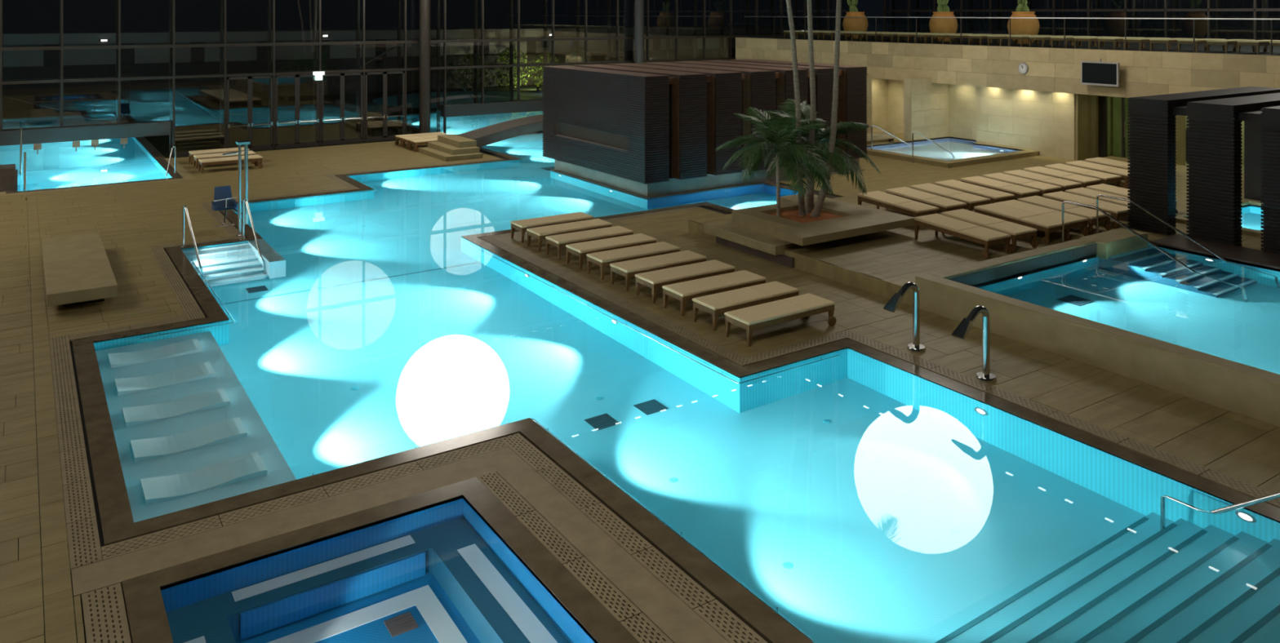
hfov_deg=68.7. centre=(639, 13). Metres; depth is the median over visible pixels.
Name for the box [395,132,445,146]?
sun lounger
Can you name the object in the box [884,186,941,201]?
cushion
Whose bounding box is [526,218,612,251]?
sun lounger
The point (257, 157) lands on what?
cushion
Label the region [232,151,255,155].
cushion
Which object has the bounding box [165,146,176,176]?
handrail
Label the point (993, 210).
cushion
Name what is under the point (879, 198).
cushion
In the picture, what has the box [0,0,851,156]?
window frame
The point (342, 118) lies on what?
door
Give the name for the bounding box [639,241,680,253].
cushion
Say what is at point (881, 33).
cushion
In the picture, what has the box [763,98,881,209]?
palm
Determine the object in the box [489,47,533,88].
shrub
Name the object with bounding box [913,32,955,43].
sun lounger
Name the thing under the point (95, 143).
weight
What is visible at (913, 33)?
cushion
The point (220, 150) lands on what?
cushion
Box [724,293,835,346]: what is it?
sun lounger
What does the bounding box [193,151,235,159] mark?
cushion
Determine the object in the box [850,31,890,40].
sun lounger
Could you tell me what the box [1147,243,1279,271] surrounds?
basin
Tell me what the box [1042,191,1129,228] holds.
sun lounger
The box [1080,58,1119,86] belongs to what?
television
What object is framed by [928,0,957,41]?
potted cactus
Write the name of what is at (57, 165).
pool
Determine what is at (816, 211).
palm
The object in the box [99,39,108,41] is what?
lamp
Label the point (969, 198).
cushion
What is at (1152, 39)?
cushion
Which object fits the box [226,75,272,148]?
door
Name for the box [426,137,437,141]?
cushion
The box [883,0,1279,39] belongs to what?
wall
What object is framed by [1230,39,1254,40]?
cushion
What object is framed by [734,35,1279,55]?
floor
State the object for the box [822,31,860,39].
sun lounger
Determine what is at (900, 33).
cushion
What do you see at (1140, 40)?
sun lounger
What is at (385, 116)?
door
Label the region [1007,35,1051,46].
sun lounger
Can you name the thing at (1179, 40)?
cushion
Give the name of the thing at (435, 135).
cushion
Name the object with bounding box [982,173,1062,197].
sun lounger
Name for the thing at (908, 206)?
cushion
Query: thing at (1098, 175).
cushion
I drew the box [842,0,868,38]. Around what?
potted cactus
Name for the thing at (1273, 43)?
sun lounger
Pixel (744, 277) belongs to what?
cushion
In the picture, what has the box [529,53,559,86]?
shrub
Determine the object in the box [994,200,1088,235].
sun lounger
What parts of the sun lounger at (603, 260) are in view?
leg, leg, frame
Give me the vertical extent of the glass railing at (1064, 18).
1.170 m
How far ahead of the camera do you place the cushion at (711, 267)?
19.12 m
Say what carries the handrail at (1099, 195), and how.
on the floor at (879, 264)
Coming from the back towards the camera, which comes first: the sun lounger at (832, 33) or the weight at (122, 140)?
the sun lounger at (832, 33)
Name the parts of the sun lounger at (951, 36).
frame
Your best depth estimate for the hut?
21.75 m
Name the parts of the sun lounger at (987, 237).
leg, frame, leg, leg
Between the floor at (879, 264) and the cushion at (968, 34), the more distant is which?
the cushion at (968, 34)
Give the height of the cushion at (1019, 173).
0.121 m
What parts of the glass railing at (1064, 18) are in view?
post, post, post, rail, post, post, post, post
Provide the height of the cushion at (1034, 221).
0.092 m
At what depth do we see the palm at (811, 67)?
23.03 m
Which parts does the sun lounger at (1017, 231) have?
frame, leg, leg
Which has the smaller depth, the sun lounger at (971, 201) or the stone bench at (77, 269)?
the stone bench at (77, 269)
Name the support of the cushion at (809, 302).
on the sun lounger at (774, 313)
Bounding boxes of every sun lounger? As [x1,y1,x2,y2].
[188,146,248,164]
[193,151,255,168]
[198,154,262,173]
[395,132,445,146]
[401,133,448,149]
[408,137,437,151]
[510,212,593,243]
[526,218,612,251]
[545,226,633,260]
[565,233,657,270]
[586,241,680,279]
[609,250,706,291]
[635,259,735,303]
[662,270,766,316]
[692,280,799,331]
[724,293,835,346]
[783,30,820,38]
[795,30,833,39]
[813,31,845,39]
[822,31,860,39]
[840,31,875,40]
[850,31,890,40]
[857,191,939,226]
[865,31,906,41]
[880,32,921,42]
[884,186,966,212]
[897,32,938,42]
[909,182,991,211]
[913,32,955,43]
[914,213,1012,257]
[931,33,973,44]
[933,179,1014,203]
[941,208,1038,252]
[949,33,991,44]
[960,175,1039,198]
[967,34,1011,44]
[973,203,1070,244]
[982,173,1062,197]
[986,34,1029,45]
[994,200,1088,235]
[1003,169,1081,191]
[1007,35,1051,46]
[1017,195,1111,234]
[1022,166,1101,188]
[1028,35,1074,47]
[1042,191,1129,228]
[1044,163,1122,187]
[1050,35,1096,48]
[1065,160,1129,188]
[1065,187,1129,206]
[1073,36,1119,48]
[1084,157,1129,169]
[1086,183,1177,213]
[1097,36,1145,49]
[1123,37,1170,50]
[1149,38,1198,51]
[1177,38,1225,52]
[1206,39,1256,53]
[1236,40,1279,53]
[1269,40,1279,54]
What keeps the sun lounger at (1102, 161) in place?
on the floor at (879, 264)
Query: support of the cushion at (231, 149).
on the sun lounger at (191, 153)
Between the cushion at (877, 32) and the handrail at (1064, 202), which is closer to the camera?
the handrail at (1064, 202)
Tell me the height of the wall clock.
0.440 m
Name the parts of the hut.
portal leg, portal leg, portal leg, portal leg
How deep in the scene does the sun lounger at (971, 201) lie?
24.89 m
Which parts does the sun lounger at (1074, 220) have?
frame, leg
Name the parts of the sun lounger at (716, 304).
leg, leg, frame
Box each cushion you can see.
[188,148,229,154]
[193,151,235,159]
[198,155,241,163]
[226,146,248,151]
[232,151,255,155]
[240,154,262,159]
[395,133,416,137]
[402,136,423,140]
[408,138,431,142]
[411,132,445,136]
[418,133,448,138]
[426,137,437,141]
[510,215,569,228]
[526,222,587,235]
[545,229,608,244]
[558,212,593,221]
[565,237,631,253]
[575,218,612,228]
[586,245,654,262]
[595,226,633,236]
[609,254,679,273]
[617,233,657,244]
[635,264,708,284]
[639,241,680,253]
[662,250,706,263]
[662,275,738,297]
[688,259,735,274]
[692,286,771,310]
[718,270,766,285]
[724,299,807,325]
[749,280,799,297]
[782,293,835,311]
[783,30,808,31]
[822,31,850,32]
[850,31,875,33]
[857,191,914,206]
[865,31,892,33]
[880,32,900,34]
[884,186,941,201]
[893,200,939,213]
[897,32,927,34]
[909,182,964,197]
[913,33,931,35]
[914,213,980,232]
[922,196,966,208]
[931,33,962,35]
[933,179,989,193]
[941,208,1006,226]
[946,192,991,204]
[949,34,968,35]
[958,226,1011,241]
[960,175,1014,189]
[967,34,1000,35]
[971,188,1014,199]
[973,203,1038,220]
[982,173,1035,185]
[985,221,1037,235]
[986,35,1012,36]
[994,200,1057,214]
[997,184,1039,195]
[1003,169,1056,182]
[1007,35,1041,37]
[1017,195,1079,211]
[1018,214,1069,228]
[1019,181,1062,191]
[1022,166,1075,177]
[1028,35,1062,37]
[1040,177,1081,187]
[1040,211,1088,223]
[1042,191,1104,204]
[1044,163,1096,174]
[1050,35,1079,38]
[1061,173,1101,183]
[1063,206,1111,219]
[1065,160,1117,171]
[1073,36,1109,39]
[1081,171,1121,180]
[1086,183,1129,197]
[1088,201,1129,213]
[1097,37,1132,39]
[1103,168,1129,176]
[1110,197,1129,206]
[1123,37,1155,39]
[1149,38,1187,40]
[1177,39,1216,41]
[1206,39,1246,42]
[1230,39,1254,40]
[1236,40,1277,43]
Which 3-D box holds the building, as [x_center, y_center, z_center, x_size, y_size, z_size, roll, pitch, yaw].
[-29.669,3.400,62.874,100.000,4.400,6.400,0,0,-34]
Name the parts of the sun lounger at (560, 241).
leg, leg, frame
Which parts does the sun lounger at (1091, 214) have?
leg, frame, leg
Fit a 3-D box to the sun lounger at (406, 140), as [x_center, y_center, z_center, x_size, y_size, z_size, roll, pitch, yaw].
[-8.905,5.390,39.349,2.034,0.420,0.680,0,0,-34]
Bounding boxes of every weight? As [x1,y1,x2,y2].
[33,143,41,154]
[72,141,79,151]
[91,139,98,150]
[120,137,127,148]
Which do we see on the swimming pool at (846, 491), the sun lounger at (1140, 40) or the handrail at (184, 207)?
the handrail at (184, 207)
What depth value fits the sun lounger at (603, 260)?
20.20 m
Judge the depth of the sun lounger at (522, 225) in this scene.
23.38 m
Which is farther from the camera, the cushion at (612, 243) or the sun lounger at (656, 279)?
the cushion at (612, 243)
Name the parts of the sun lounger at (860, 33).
frame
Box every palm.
[714,106,841,216]
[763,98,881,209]
[786,0,806,216]
[804,0,815,213]
[810,0,841,217]
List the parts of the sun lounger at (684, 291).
leg, leg, frame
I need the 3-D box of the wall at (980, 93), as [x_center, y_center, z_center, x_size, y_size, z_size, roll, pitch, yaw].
[17.360,3.515,36.905,6.388,4.370,38.413,0,0,-38]
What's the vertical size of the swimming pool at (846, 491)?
1.350 m
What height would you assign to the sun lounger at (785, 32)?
0.420 m
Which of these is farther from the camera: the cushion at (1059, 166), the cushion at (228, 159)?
the cushion at (228, 159)
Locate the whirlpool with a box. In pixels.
[121,477,639,642]
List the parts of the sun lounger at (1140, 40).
frame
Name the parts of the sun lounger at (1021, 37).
frame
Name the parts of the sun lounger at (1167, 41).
frame, leg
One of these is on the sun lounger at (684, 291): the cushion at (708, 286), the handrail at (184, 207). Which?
the cushion at (708, 286)
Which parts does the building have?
panel, panel, panel, panel, panel, panel, panel, panel, panel, panel, panel, panel, panel, panel, panel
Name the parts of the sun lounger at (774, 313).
leg, leg, frame, leg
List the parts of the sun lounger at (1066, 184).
frame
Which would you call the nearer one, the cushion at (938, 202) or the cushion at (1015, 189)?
the cushion at (938, 202)
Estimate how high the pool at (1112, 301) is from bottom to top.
1.620 m
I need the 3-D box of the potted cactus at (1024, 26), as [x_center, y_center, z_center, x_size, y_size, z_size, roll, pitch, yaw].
[16.764,0.269,40.959,1.320,2.113,1.320,0,0,-34]
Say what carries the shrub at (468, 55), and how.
on the floor at (195, 130)
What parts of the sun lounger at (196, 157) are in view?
frame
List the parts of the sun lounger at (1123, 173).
frame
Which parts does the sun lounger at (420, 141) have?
frame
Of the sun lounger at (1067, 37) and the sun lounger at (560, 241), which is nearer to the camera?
the sun lounger at (560, 241)
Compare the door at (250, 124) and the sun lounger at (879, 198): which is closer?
the sun lounger at (879, 198)
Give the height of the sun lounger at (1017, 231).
0.520 m
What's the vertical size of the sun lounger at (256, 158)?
0.420 m
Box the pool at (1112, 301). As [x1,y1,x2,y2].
[915,227,1279,427]
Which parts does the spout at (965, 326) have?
plate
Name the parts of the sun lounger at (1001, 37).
frame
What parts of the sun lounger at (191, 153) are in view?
frame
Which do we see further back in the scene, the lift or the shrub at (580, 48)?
the shrub at (580, 48)
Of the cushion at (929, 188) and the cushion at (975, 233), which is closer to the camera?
the cushion at (975, 233)
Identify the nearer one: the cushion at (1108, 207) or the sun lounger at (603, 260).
the sun lounger at (603, 260)
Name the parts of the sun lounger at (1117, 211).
frame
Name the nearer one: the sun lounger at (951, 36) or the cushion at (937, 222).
the cushion at (937, 222)
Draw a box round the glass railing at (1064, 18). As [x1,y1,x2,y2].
[744,16,1279,55]
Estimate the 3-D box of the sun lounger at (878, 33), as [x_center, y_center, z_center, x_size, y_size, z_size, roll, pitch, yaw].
[11.728,1.115,44.679,2.034,0.420,0.680,0,0,-34]
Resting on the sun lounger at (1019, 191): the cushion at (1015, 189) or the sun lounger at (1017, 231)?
the cushion at (1015, 189)
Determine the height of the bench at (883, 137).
0.420 m
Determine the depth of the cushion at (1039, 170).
28.26 m
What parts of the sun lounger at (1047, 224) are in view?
frame, leg, leg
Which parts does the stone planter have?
seat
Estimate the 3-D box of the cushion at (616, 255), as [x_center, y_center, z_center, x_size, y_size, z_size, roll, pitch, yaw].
[-0.419,5.207,20.254,1.326,0.055,0.660,0,0,-33]
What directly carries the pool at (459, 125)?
in the floor at (195, 130)
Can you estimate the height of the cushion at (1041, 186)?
0.092 m
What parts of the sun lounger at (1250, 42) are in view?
leg, frame, leg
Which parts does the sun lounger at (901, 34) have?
frame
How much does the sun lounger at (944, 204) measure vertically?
0.520 m
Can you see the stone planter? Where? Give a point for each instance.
(757, 231)
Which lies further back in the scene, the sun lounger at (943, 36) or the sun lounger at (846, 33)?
the sun lounger at (846, 33)
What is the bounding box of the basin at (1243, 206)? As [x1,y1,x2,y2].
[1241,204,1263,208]
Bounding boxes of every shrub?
[453,53,491,90]
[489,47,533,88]
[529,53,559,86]
[564,47,599,66]
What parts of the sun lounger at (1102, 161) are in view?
frame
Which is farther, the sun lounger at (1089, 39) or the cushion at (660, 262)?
the sun lounger at (1089, 39)
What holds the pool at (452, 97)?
in the floor at (195, 130)
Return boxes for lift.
[211,140,249,236]
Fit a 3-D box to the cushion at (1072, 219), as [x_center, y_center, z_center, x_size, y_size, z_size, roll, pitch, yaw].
[10.071,4.859,22.278,0.780,0.092,0.774,0,0,-32]
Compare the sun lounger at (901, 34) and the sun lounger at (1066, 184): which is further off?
the sun lounger at (901, 34)
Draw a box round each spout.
[883,281,925,353]
[951,305,996,382]
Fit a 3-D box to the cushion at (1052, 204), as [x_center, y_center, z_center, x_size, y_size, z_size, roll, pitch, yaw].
[10.333,4.811,23.680,0.780,0.121,1.258,0,0,-32]
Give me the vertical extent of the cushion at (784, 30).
0.055 m
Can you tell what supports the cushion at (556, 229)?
on the sun lounger at (540, 233)
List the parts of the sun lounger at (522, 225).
leg, leg, frame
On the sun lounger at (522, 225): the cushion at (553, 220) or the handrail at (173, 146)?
the cushion at (553, 220)
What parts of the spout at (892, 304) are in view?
plate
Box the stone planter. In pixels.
[703,194,915,268]
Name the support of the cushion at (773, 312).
on the sun lounger at (774, 313)
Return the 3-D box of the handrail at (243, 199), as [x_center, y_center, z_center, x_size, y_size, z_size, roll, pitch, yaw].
[-9.202,5.677,22.304,0.090,2.189,2.438,0,0,-34]
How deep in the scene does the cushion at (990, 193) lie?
25.06 m
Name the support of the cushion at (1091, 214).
on the sun lounger at (1091, 214)
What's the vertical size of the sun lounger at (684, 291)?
0.420 m
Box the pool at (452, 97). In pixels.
[372,91,543,107]
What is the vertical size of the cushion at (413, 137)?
0.055 m
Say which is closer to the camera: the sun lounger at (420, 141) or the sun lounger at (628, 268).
the sun lounger at (628, 268)
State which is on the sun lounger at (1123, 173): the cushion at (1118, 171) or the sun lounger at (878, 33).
the cushion at (1118, 171)
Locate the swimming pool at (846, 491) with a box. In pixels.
[71,130,1279,642]
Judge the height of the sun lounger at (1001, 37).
0.420 m
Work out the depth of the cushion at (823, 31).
46.76 m
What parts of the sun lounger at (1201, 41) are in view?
frame, leg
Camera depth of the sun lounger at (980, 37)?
39.52 m
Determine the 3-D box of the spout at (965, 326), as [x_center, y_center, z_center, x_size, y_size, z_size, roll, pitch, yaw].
[5.073,5.023,14.182,0.834,1.155,0.300,0,0,-34]
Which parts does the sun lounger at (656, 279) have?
leg, leg, frame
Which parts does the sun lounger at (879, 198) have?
frame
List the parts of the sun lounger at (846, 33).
frame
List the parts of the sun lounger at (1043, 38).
frame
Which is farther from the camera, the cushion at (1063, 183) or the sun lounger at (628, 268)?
the cushion at (1063, 183)
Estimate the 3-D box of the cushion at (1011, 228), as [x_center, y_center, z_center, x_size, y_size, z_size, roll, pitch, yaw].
[8.392,4.859,21.165,0.780,0.092,0.774,0,0,-32]
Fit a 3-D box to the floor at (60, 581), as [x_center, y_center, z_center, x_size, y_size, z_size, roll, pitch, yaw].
[1.050,5.709,22.854,45.000,0.222,44.940,0,0,-34]
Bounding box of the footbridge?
[457,114,543,147]
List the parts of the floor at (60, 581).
grate panel, grate panel, grate panel, grate panel, grate panel, grate panel, grate panel, grate panel, grate panel, grate panel, grate panel, grate panel, grate panel, grate panel, grate panel, grate panel, grate panel, grate panel, grate panel, grate panel, grate panel, grate panel, grate panel, grate panel, grate panel, grate panel, grate panel, grate panel, grate panel, grate panel, grate panel, grate panel, grate panel, grate panel, grate panel, grate panel, grate panel, grate panel, grate panel, grate panel, grate panel, grate panel, grate panel, grate panel, grate panel, grate panel, grate panel, grate panel, grate panel, grate panel, grate panel, grate panel, grate panel, grate panel, grate panel, grate panel, grate panel, grate panel, grate panel, grate panel, grate panel, grate panel, grate panel, grate panel, grate panel, grate panel, grate panel, grate panel, grate panel, grate panel, grate panel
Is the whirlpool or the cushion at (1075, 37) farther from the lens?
the cushion at (1075, 37)
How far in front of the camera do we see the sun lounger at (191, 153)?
35.17 m
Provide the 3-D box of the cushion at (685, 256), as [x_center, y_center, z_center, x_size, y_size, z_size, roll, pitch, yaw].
[0.953,5.207,20.039,0.686,0.055,0.660,0,0,-34]
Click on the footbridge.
(497, 132)
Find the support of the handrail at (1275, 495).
on the swimming pool at (846, 491)
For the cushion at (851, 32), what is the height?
0.055 m
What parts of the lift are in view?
seat, arm, plate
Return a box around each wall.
[735,37,1279,173]
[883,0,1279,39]
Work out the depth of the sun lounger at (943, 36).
41.15 m
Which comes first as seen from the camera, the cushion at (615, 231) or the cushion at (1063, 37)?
the cushion at (615, 231)
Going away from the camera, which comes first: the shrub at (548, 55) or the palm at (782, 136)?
the palm at (782, 136)
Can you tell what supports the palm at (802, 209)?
in the stone planter
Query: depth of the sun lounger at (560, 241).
21.79 m
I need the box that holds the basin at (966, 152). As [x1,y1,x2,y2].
[866,136,1039,168]
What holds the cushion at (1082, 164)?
on the sun lounger at (1123, 173)
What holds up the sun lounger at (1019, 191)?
on the floor at (879, 264)
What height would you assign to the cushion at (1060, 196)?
0.121 m
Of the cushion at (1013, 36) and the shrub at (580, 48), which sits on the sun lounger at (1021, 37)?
the cushion at (1013, 36)
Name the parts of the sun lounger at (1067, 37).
frame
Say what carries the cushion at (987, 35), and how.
on the sun lounger at (1001, 37)
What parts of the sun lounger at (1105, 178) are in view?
frame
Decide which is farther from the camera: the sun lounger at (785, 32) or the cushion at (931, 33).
the sun lounger at (785, 32)
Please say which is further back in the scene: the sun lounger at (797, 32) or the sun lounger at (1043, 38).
the sun lounger at (797, 32)
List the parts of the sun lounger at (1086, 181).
frame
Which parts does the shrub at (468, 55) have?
stem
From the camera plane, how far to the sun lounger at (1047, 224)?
22.07 m
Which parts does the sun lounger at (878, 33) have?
frame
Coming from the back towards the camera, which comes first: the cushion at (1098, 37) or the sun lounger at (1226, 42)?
the cushion at (1098, 37)
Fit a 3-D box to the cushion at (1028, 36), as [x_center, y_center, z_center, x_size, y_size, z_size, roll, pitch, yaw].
[16.181,0.932,37.319,1.326,0.055,0.660,0,0,-34]
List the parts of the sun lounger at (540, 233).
leg, leg, frame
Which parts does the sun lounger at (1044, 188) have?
frame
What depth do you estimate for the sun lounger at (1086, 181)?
27.78 m
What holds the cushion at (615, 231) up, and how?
on the sun lounger at (560, 241)
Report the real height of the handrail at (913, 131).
1.665 m
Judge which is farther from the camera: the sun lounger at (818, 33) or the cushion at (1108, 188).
the sun lounger at (818, 33)
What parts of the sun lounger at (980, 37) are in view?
frame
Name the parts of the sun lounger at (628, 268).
leg, leg, frame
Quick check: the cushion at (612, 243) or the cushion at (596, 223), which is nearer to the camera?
the cushion at (612, 243)
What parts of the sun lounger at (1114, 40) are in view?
frame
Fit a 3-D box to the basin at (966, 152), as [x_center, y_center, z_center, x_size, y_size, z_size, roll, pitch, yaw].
[12.404,5.915,37.581,6.200,0.970,4.850,0,0,-34]
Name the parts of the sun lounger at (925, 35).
frame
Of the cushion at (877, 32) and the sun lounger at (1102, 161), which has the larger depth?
the cushion at (877, 32)
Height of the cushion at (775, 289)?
0.055 m
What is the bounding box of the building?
[3,25,786,109]
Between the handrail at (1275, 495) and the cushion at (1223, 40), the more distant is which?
the cushion at (1223, 40)
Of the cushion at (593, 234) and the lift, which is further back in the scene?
the lift
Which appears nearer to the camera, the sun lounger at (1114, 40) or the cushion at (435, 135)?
the sun lounger at (1114, 40)
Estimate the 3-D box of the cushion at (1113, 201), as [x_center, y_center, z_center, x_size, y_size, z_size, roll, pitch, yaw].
[12.626,4.859,23.971,0.780,0.092,0.774,0,0,-32]
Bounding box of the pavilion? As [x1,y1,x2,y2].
[542,58,866,199]
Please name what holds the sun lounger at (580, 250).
on the floor at (60, 581)
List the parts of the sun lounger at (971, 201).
frame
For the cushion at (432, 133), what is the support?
on the sun lounger at (399, 137)
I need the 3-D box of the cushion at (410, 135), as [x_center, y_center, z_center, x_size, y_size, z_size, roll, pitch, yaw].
[-9.931,5.207,39.701,0.686,0.055,0.660,0,0,-34]
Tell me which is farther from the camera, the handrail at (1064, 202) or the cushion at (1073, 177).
the cushion at (1073, 177)
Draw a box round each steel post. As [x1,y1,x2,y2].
[18,127,22,173]
[22,151,26,191]
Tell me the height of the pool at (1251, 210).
0.980 m
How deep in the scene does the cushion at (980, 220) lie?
21.94 m
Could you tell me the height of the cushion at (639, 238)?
0.055 m
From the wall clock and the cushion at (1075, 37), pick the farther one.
the wall clock
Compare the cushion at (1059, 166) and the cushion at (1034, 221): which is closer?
the cushion at (1034, 221)
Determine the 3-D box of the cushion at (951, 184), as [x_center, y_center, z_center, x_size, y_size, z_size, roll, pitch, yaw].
[8.948,4.811,26.041,0.780,0.121,1.258,0,0,-32]
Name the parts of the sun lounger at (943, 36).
frame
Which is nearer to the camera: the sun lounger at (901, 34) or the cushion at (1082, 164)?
the cushion at (1082, 164)
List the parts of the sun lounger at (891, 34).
frame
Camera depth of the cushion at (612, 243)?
20.92 m
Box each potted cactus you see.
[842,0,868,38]
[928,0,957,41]
[1007,0,1039,44]
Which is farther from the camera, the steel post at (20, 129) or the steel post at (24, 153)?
the steel post at (20, 129)
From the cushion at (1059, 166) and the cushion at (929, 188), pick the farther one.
the cushion at (1059, 166)
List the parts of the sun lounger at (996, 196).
frame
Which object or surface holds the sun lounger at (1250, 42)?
on the floor at (1245, 50)
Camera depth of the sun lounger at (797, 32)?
48.32 m
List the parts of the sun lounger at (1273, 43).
frame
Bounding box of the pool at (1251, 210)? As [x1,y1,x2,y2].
[1175,198,1263,237]
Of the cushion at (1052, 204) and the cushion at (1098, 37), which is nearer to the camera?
the cushion at (1052, 204)
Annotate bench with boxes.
[41,232,117,306]
[866,132,895,145]
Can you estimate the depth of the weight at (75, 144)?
34.54 m
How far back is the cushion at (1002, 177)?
27.10 m
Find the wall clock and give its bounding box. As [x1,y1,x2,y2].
[1017,62,1028,74]
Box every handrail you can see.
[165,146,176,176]
[181,204,200,264]
[241,198,261,255]
[871,124,911,150]
[911,131,953,163]
[1060,200,1196,272]
[1096,194,1230,262]
[1211,492,1279,514]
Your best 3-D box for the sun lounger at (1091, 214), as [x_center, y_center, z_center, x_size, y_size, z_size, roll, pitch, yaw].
[10.543,5.010,23.343,0.800,0.520,2.054,0,0,-32]
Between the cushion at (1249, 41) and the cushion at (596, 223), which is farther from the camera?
the cushion at (1249, 41)
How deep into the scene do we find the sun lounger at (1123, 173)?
29.05 m
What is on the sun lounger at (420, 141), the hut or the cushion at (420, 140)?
the cushion at (420, 140)
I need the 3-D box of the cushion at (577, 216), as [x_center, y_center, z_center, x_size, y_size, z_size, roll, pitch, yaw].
[-1.647,5.207,23.978,0.686,0.055,0.660,0,0,-33]
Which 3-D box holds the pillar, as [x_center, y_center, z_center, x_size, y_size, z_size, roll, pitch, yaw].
[-20.185,5.225,29.691,0.652,0.750,0.800,0,0,-34]
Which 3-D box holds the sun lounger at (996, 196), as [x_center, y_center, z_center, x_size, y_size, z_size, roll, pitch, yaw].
[9.159,5.010,25.704,0.800,0.520,2.054,0,0,-32]
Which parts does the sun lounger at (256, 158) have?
frame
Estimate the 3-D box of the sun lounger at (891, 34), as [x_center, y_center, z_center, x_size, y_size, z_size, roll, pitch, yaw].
[12.255,1.115,43.883,2.034,0.420,0.680,0,0,-34]
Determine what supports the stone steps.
on the floor at (60, 581)
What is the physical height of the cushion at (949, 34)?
0.055 m
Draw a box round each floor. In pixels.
[0,131,1279,642]
[3,84,543,158]
[688,155,1279,427]
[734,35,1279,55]
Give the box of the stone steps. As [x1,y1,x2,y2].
[418,133,482,161]
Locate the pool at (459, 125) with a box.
[368,111,543,134]
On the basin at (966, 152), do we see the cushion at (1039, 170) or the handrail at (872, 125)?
the handrail at (872, 125)
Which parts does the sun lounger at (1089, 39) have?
frame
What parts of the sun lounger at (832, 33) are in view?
frame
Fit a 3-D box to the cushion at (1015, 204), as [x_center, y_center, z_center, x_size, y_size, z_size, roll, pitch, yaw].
[9.528,4.811,23.146,0.780,0.121,1.258,0,0,-32]
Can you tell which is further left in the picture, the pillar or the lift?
the pillar
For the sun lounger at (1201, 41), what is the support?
on the floor at (1245, 50)
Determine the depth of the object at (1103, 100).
36.20 m
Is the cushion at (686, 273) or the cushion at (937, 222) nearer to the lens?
the cushion at (686, 273)
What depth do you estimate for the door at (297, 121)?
39.09 m
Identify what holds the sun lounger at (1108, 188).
on the floor at (879, 264)
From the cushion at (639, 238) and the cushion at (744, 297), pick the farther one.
the cushion at (639, 238)
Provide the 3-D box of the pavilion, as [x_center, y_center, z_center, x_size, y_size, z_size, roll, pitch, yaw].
[2.348,3.804,33.358,9.632,3.832,6.564,0,0,-34]
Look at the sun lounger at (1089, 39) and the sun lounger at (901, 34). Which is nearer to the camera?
the sun lounger at (1089, 39)
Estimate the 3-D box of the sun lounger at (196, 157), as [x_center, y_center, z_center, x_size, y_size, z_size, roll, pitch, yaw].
[-15.289,5.390,34.507,2.034,0.420,0.680,0,0,-34]
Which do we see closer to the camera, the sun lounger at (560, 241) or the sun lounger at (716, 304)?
the sun lounger at (716, 304)
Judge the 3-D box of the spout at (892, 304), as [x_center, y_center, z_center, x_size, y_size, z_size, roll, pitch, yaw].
[4.375,5.023,15.435,0.834,1.155,0.300,0,0,-34]
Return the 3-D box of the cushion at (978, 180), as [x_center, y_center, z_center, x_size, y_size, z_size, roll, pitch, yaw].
[9.889,4.811,26.648,0.780,0.121,1.258,0,0,-32]
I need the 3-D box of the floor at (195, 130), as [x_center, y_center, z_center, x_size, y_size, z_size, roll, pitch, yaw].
[-37.571,5.815,83.850,150.000,0.370,98.700,0,0,-34]
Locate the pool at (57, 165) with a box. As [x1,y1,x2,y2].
[0,112,182,194]
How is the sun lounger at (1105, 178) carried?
on the floor at (879, 264)
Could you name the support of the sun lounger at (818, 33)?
on the floor at (1245, 50)
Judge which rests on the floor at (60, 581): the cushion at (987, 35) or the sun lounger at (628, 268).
the sun lounger at (628, 268)
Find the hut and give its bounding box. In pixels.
[1127,86,1279,253]
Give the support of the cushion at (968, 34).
on the sun lounger at (980, 37)
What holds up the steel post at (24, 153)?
on the pool at (57, 165)
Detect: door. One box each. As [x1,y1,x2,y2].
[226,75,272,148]
[275,74,319,146]
[320,72,363,142]
[364,71,404,138]
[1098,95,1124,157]
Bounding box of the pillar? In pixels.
[0,164,15,191]
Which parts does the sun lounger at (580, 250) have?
leg, leg, frame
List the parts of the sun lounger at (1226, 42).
leg, frame, leg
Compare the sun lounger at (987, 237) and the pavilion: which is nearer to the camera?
the sun lounger at (987, 237)
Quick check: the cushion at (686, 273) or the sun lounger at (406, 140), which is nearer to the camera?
the cushion at (686, 273)
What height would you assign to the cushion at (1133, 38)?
0.055 m
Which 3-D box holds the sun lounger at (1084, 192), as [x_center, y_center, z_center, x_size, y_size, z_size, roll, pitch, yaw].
[12.294,5.010,24.503,0.800,0.520,2.054,0,0,-32]

